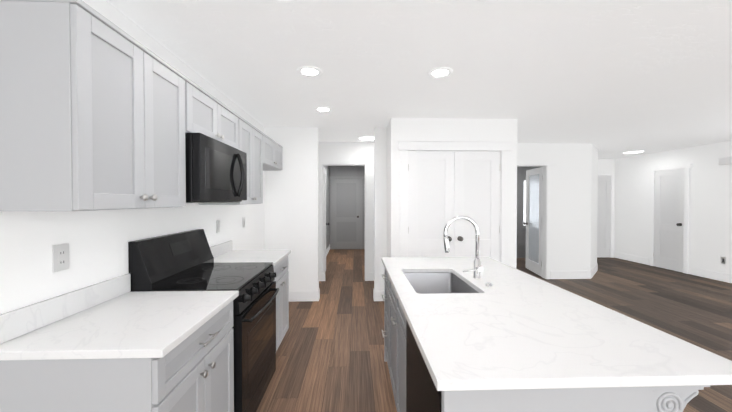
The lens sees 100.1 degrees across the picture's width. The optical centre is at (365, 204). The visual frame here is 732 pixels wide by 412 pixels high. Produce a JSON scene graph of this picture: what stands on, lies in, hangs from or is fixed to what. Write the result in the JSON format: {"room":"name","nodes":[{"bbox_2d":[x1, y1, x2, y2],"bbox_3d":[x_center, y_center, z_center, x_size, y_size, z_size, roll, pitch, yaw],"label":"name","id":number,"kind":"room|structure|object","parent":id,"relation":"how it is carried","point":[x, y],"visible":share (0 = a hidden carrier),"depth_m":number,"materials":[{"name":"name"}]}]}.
{"room":"kitchen","nodes":[
{"label":"kitchen","id":0,"kind":"room"},
{"bbox_2d":[0,0,264,313],"bbox_3d":[-1.364,0.188,0.955,0.120,2.440,9.020,0,1,-2],"label":"wall","id":1,"kind":"structure","parent":0,"point":[98,240],"depth_m":1.53,"materials":[{"name":"white paint"}]},
{"bbox_2d":[52,243,69,272],"bbox_3d":[-1.310,0.228,1.318,0.008,0.116,0.072,0,1,-2],"label":"outlet","id":2,"kind":"object","parent":1,"relation":"attached to","point":[60,257],"visible":1,"depth_m":1.31,"materials":[{"name":"white plastic"}]},
{"bbox_2d":[0,0,191,211],"bbox_3d":[-1.150,-0.342,1.358,0.330,0.724,0.665,0,1,-2],"label":"upper cabinet","id":3,"kind":"object","parent":1,"relation":"attached to","point":[98,111],"depth_m":1.06,"materials":[{"name":"grey wood"}]},
{"bbox_2d":[188,78,239,149],"bbox_3d":[-1.175,-0.564,2.078,0.330,0.301,0.757,0,1,-2],"label":"upper cabinet","id":4,"kind":"object","parent":1,"relation":"attached to","point":[209,116],"depth_m":2.01,"materials":[{"name":"grey wood"}]},
{"bbox_2d":[185,132,246,202],"bbox_3d":[-1.114,-0.209,2.085,0.451,0.396,0.749,0,1,-2],"label":"microwave","id":5,"kind":"object","parent":4,"relation":"attached to","point":[216,171],"visible":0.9,"depth_m":1.88,"materials":[{"name":"black plastic"},{"name":"glass"}]},
{"bbox_2d":[216,220,219,232],"bbox_3d":[-1.361,0.203,2.827,0.008,0.116,0.072,0,1,-2],"label":"outlet","id":6,"kind":"object","parent":1,"relation":"attached to","point":[217,226],"visible":1,"depth_m":2.80,"materials":[{"name":"white plastic"}]},
{"bbox_2d":[198,116,263,204],"bbox_3d":[-1.199,-0.362,2.785,0.330,0.724,0.628,0,1,-2],"label":"upper cabinet","id":7,"kind":"object","parent":1,"relation":"attached to","point":[251,138],"depth_m":2.79,"materials":[{"name":"grey wood"}]},
{"bbox_2d":[264,134,282,170],"bbox_3d":[-1.224,-0.581,3.522,0.330,0.307,0.838,0,1,-2],"label":"upper cabinet","id":8,"kind":"object","parent":1,"relation":"attached to","point":[273,152],"depth_m":3.51,"materials":[{"name":"grey wood"}]},
{"bbox_2d":[289,245,731,301],"bbox_3d":[2.480,1.308,2.992,7.700,0.145,12.000,0,1,-2],"label":"baseboard","id":9,"kind":"structure","parent":1,"relation":"attached to","point":[295,296],"depth_m":5.51,"materials":[{"name":"white paint"}]},
{"bbox_2d":[264,127,318,290],"bbox_3d":[-1.049,0.141,4.347,0.740,2.440,0.120,0,1,-2],"label":"wall","id":10,"kind":"structure","parent":0,"point":[291,202],"depth_m":4.29,"materials":[{"name":"white paint"}]},
{"bbox_2d":[323,166,329,249],"bbox_3d":[-1.056,0.102,7.218,0.120,2.440,3.480,0,1,-2],"label":"wall","id":11,"kind":"structure","parent":0,"point":[327,168],"depth_m":8.20,"materials":[{"name":"white paint"}]},
{"bbox_2d":[330,166,364,248],"bbox_3d":[-0.474,0.078,8.939,1.400,2.440,0.120,0,1,-2],"label":"wall","id":12,"kind":"structure","parent":0,"point":[347,170],"depth_m":8.87,"materials":[{"name":"white paint"}]},
{"bbox_2d":[332,179,359,248],"bbox_3d":[-0.566,0.277,8.831,0.804,2.020,0.092,0,1,-2],"label":"door","id":13,"kind":"structure","parent":12,"relation":"in","point":[345,213],"depth_m":8.86,"materials":[{"name":"white wood"}]},
{"bbox_2d":[329,176,363,248],"bbox_3d":[-0.567,0.246,8.862,0.990,2.105,0.032,0,1,-2],"label":"door frame","id":14,"kind":"structure","parent":12,"relation":"attached to","point":[346,177],"depth_m":8.84,"materials":[{"name":"white wood"}]},
{"bbox_2d":[106,0,731,158],"bbox_3d":[2.510,-1.097,2.069,8.300,0.100,11.020,0,1,-2],"label":"ceiling","id":15,"kind":"structure","parent":0,"point":[611,79],"depth_m":2.27,"materials":[{"name":"white paint"}]},
{"bbox_2d":[273,0,296,2],"bbox_3d":[-0.412,-1.035,1.481,0.194,0.007,0.194,0,1,-2],"label":"recessed light","id":16,"kind":"object","parent":15,"relation":"in","point":[285,1],"visible":1,"depth_m":1.56,"materials":[{"name":"white"}]},
{"bbox_2d":[297,66,321,76],"bbox_3d":[-0.444,-1.048,2.420,0.194,0.007,0.194,0,1,-2],"label":"recessed light","id":17,"kind":"object","parent":15,"relation":"in","point":[310,71],"visible":1,"depth_m":2.41,"materials":[{"name":"white plastic"}]},
{"bbox_2d":[315,107,331,111],"bbox_3d":[-0.478,-1.062,3.429,0.194,0.007,0.194,0,1,-2],"label":"recessed light","id":18,"kind":"object","parent":15,"relation":"in","point":[323,109],"visible":1,"depth_m":3.42,"materials":[{"name":"white plastic"}]},
{"bbox_2d":[359,135,373,139],"bbox_3d":[0.020,-1.074,4.957,0.280,0.024,0.280,0,1,-2],"label":"recessed light","id":19,"kind":"object","parent":15,"relation":"in","point":[367,137],"visible":0.88,"depth_m":4.87,"materials":[{"name":"white"}]},
{"bbox_2d":[428,67,452,77],"bbox_3d":[0.591,-1.048,2.440,0.194,0.007,0.194,0,1,-2],"label":"recessed light","id":20,"kind":"object","parent":15,"relation":"in","point":[438,72],"visible":1,"depth_m":2.43,"materials":[{"name":"white plastic"}]},
{"bbox_2d":[623,150,643,153],"bbox_3d":[5.585,-1.094,6.397,0.340,0.024,0.340,0,1,-2],"label":"recessed light","id":21,"kind":"object","parent":15,"relation":"in","point":[633,151],"visible":1,"depth_m":6.38,"materials":[{"name":"white plastic"}]},
{"bbox_2d":[319,142,591,280],"bbox_3d":[1.303,0.126,5.498,5.520,2.440,0.120,0,1,-2],"label":"wall","id":22,"kind":"structure","parent":0,"point":[570,217],"depth_m":5.51,"materials":[{"name":"white paint"}]},
{"bbox_2d":[323,167,328,272],"bbox_3d":[-0.813,0.318,5.863,0.171,2.020,0.741,0,1,-2],"label":"hall door","id":23,"kind":"structure","parent":22,"relation":"in","point":[324,220],"depth_m":5.89,"materials":[{"name":"white paint"}]},
{"bbox_2d":[319,161,369,280],"bbox_3d":[-0.396,0.294,5.435,0.940,2.105,0.134,0,1,-2],"label":"door frame","id":24,"kind":"structure","parent":22,"relation":"attached to","point":[366,164],"depth_m":5.37,"materials":[{"name":"white paint"}]},
{"bbox_2d":[523,167,542,276],"bbox_3d":[3.320,0.317,5.991,0.212,2.020,0.748,0,1,-2],"label":"door","id":25,"kind":"structure","parent":22,"relation":"in","point":[534,180],"depth_m":5.97,"materials":[{"name":"white paint"}]},
{"bbox_2d":[517,162,557,278],"bbox_3d":[2.863,0.292,5.546,1.160,2.105,0.134,0,1,-2],"label":"door frame","id":26,"kind":"structure","parent":22,"relation":"attached to","point":[546,172],"depth_m":5.50,"materials":[{"name":"white paint"}]},
{"bbox_2d":[256,249,731,411],"bbox_3d":[2.481,1.421,2.944,8.300,0.080,12.700,0,1,-2],"label":"floor","id":27,"kind":"structure","parent":0,"point":[330,354],"depth_m":3.47,"materials":[{"name":"wood"}]},
{"bbox_2d":[0,301,233,411],"bbox_3d":[-1.004,0.962,1.381,0.621,0.882,0.665,0,1,-2],"label":"base cabinet","id":28,"kind":"object","parent":27,"relation":"on","point":[193,372],"visible":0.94,"depth_m":1.05,"materials":[{"name":"grey wood"}]},
{"bbox_2d":[0,274,238,360],"bbox_3d":[-1.009,0.453,1.371,0.612,0.131,0.681,0,1,-2],"label":"countertop","id":29,"kind":"structure","parent":28,"relation":"on","point":[114,318],"depth_m":1.23,"materials":[{"name":"white stone"}]},
{"bbox_2d":[128,229,278,411],"bbox_3d":[-0.998,0.798,2.103,0.682,1.190,0.759,0,1,-2],"label":"range","id":30,"kind":"object","parent":27,"relation":"on","point":[182,261],"visible":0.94,"depth_m":1.94,"materials":[{"name":"black metal"}]},
{"bbox_2d":[273,255,288,350],"bbox_3d":[-1.053,0.942,2.810,0.621,0.882,0.625,0,1,-2],"label":"base cabinet","id":31,"kind":"object","parent":27,"relation":"on","point":[281,268],"visible":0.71,"depth_m":2.86,"materials":[{"name":"grey wood"}]},
{"bbox_2d":[210,240,290,265],"bbox_3d":[-1.058,0.433,2.804,0.612,0.131,0.643,0,1,-2],"label":"countertop","id":32,"kind":"structure","parent":31,"relation":"on","point":[224,252],"depth_m":2.81,"materials":[{"name":"white stone"}]},
{"bbox_2d":[406,319,441,411],"bbox_3d":[0.509,0.966,1.230,0.598,0.878,0.606,0,1,-2],"label":"dishwasher","id":33,"kind":"object","parent":27,"relation":"on","point":[423,394],"visible":0.02,"depth_m":1.24,"materials":[{"name":"black metal"}]},
{"bbox_2d":[382,268,473,391],"bbox_3d":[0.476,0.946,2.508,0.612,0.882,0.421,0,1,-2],"label":"base cabinet","id":34,"kind":"object","parent":27,"relation":"on","point":[394,335],"depth_m":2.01,"materials":[{"name":"grey wood"}]},
{"bbox_2d":[381,257,731,390],"bbox_3d":[0.648,0.609,1.808,0.960,0.252,1.863,0,1,-2],"label":"countertop","id":35,"kind":"structure","parent":34,"relation":"on","point":[511,328],"depth_m":1.13,"materials":[{"name":"white stone"}]},
{"bbox_2d":[443,216,483,278],"bbox_3d":[0.627,0.276,1.961,0.251,0.407,0.092,0,1,-5],"label":"faucet","id":36,"kind":"object","parent":35,"relation":"on","point":[477,269],"visible":1,"depth_m":1.97,"materials":[{"name":"silver metal"}]},
{"bbox_2d":[374,118,516,290],"bbox_3d":[0.993,0.138,4.627,1.760,2.440,1.600,0,1,-2],"label":"wall block","id":37,"kind":"object","parent":27,"relation":"on","point":[386,197],"visible":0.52,"depth_m":3.84,"materials":[{"name":"white paint"}]},
{"bbox_2d":[397,140,512,265],"bbox_3d":[1.105,0.288,3.850,1.433,2.161,0.104,0,1,-2],"label":"door frame","id":38,"kind":"structure","parent":37,"relation":"attached to","point":[502,147],"depth_m":3.80,"materials":[{"name":"white paint"}]},
{"bbox_2d":[408,151,453,256],"bbox_3d":[0.814,0.344,3.818,0.581,2.025,0.103,0,1,-2],"label":"pantry door","id":39,"kind":"structure","parent":38,"relation":"attached to","point":[430,194],"depth_m":3.84,"materials":[{"name":"white paint"}]},
{"bbox_2d":[454,151,499,261],"bbox_3d":[1.399,0.344,3.838,0.581,2.025,0.103,0,1,-2],"label":"pantry door","id":40,"kind":"structure","parent":38,"relation":"attached to","point":[477,187],"depth_m":3.86,"materials":[{"name":"white paint"}]},
{"bbox_2d":[517,159,614,257],"bbox_3d":[3.134,0.097,7.561,6.080,2.440,0.120,0,1,-2],"label":"wall","id":41,"kind":"structure","parent":0,"point":[521,226],"depth_m":7.53,"materials":[{"name":"white paint"}]},
{"bbox_2d":[524,181,525,224],"bbox_3d":[4.166,-0.033,7.528,0.580,1.100,0.008,0,1,-2],"label":"window","id":42,"kind":"structure","parent":41,"relation":"in","point":[525,202],"depth_m":7.51,"materials":[{"name":"white glass"}]},
{"bbox_2d":[597,175,610,256],"bbox_3d":[5.727,0.295,7.543,0.660,2.020,0.092,0,1,-2],"label":"room door","id":43,"kind":"structure","parent":41,"relation":"in","point":[604,218],"depth_m":7.58,"materials":[{"name":"white paint"}]},
{"bbox_2d":[598,172,614,257],"bbox_3d":[5.726,0.259,7.574,0.840,2.115,0.034,0,1,-2],"label":"door frame","id":44,"kind":"structure","parent":41,"relation":"attached to","point":[612,174],"depth_m":7.57,"materials":[{"name":"white paint"}]},
{"bbox_2d":[590,144,597,270],"bbox_3d":[4.324,0.120,5.898,0.120,2.440,0.891,1,1,43],"label":"wall","id":45,"kind":"structure","parent":0,"point":[594,186],"depth_m":5.83,"materials":[{"name":"white paint"}]},
{"bbox_2d":[614,141,731,274],"bbox_3d":[6.418,0.171,2.220,0.120,2.440,11.020,0,1,-2],"label":"wall","id":46,"kind":"structure","parent":0,"point":[710,238],"depth_m":5.83,"materials":[{"name":"white paint"}]},
{"bbox_2d":[653,169,684,271],"bbox_3d":[6.172,0.313,6.271,0.092,2.020,0.605,0,1,-2],"label":"closet door","id":47,"kind":"structure","parent":46,"relation":"in","point":[669,196],"depth_m":6.26,"materials":[{"name":"white paint"}]},
{"bbox_2d":[650,164,691,273],"bbox_3d":[6.203,0.277,6.272,0.034,2.115,0.810,0,1,-2],"label":"door frame","id":48,"kind":"structure","parent":46,"relation":"attached to","point":[687,167],"depth_m":5.96,"materials":[{"name":"white paint"}]},
{"bbox_2d":[721,257,725,263],"bbox_3d":[6.246,0.980,5.353,0.008,0.115,0.072,0,1,-2],"label":"outlet","id":49,"kind":"object","parent":46,"relation":"attached to","point":[723,260],"visible":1,"depth_m":5.35,"materials":[{"name":"white plastic"}]},
{"bbox_2d":[719,156,731,164],"bbox_3d":[6.229,-0.757,5.282,0.043,0.130,0.220,0,1,-2],"label":"door chime","id":50,"kind":"object","parent":46,"relation":"attached to","point":[725,160],"visible":1,"depth_m":5.29,"materials":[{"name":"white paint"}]}
]}

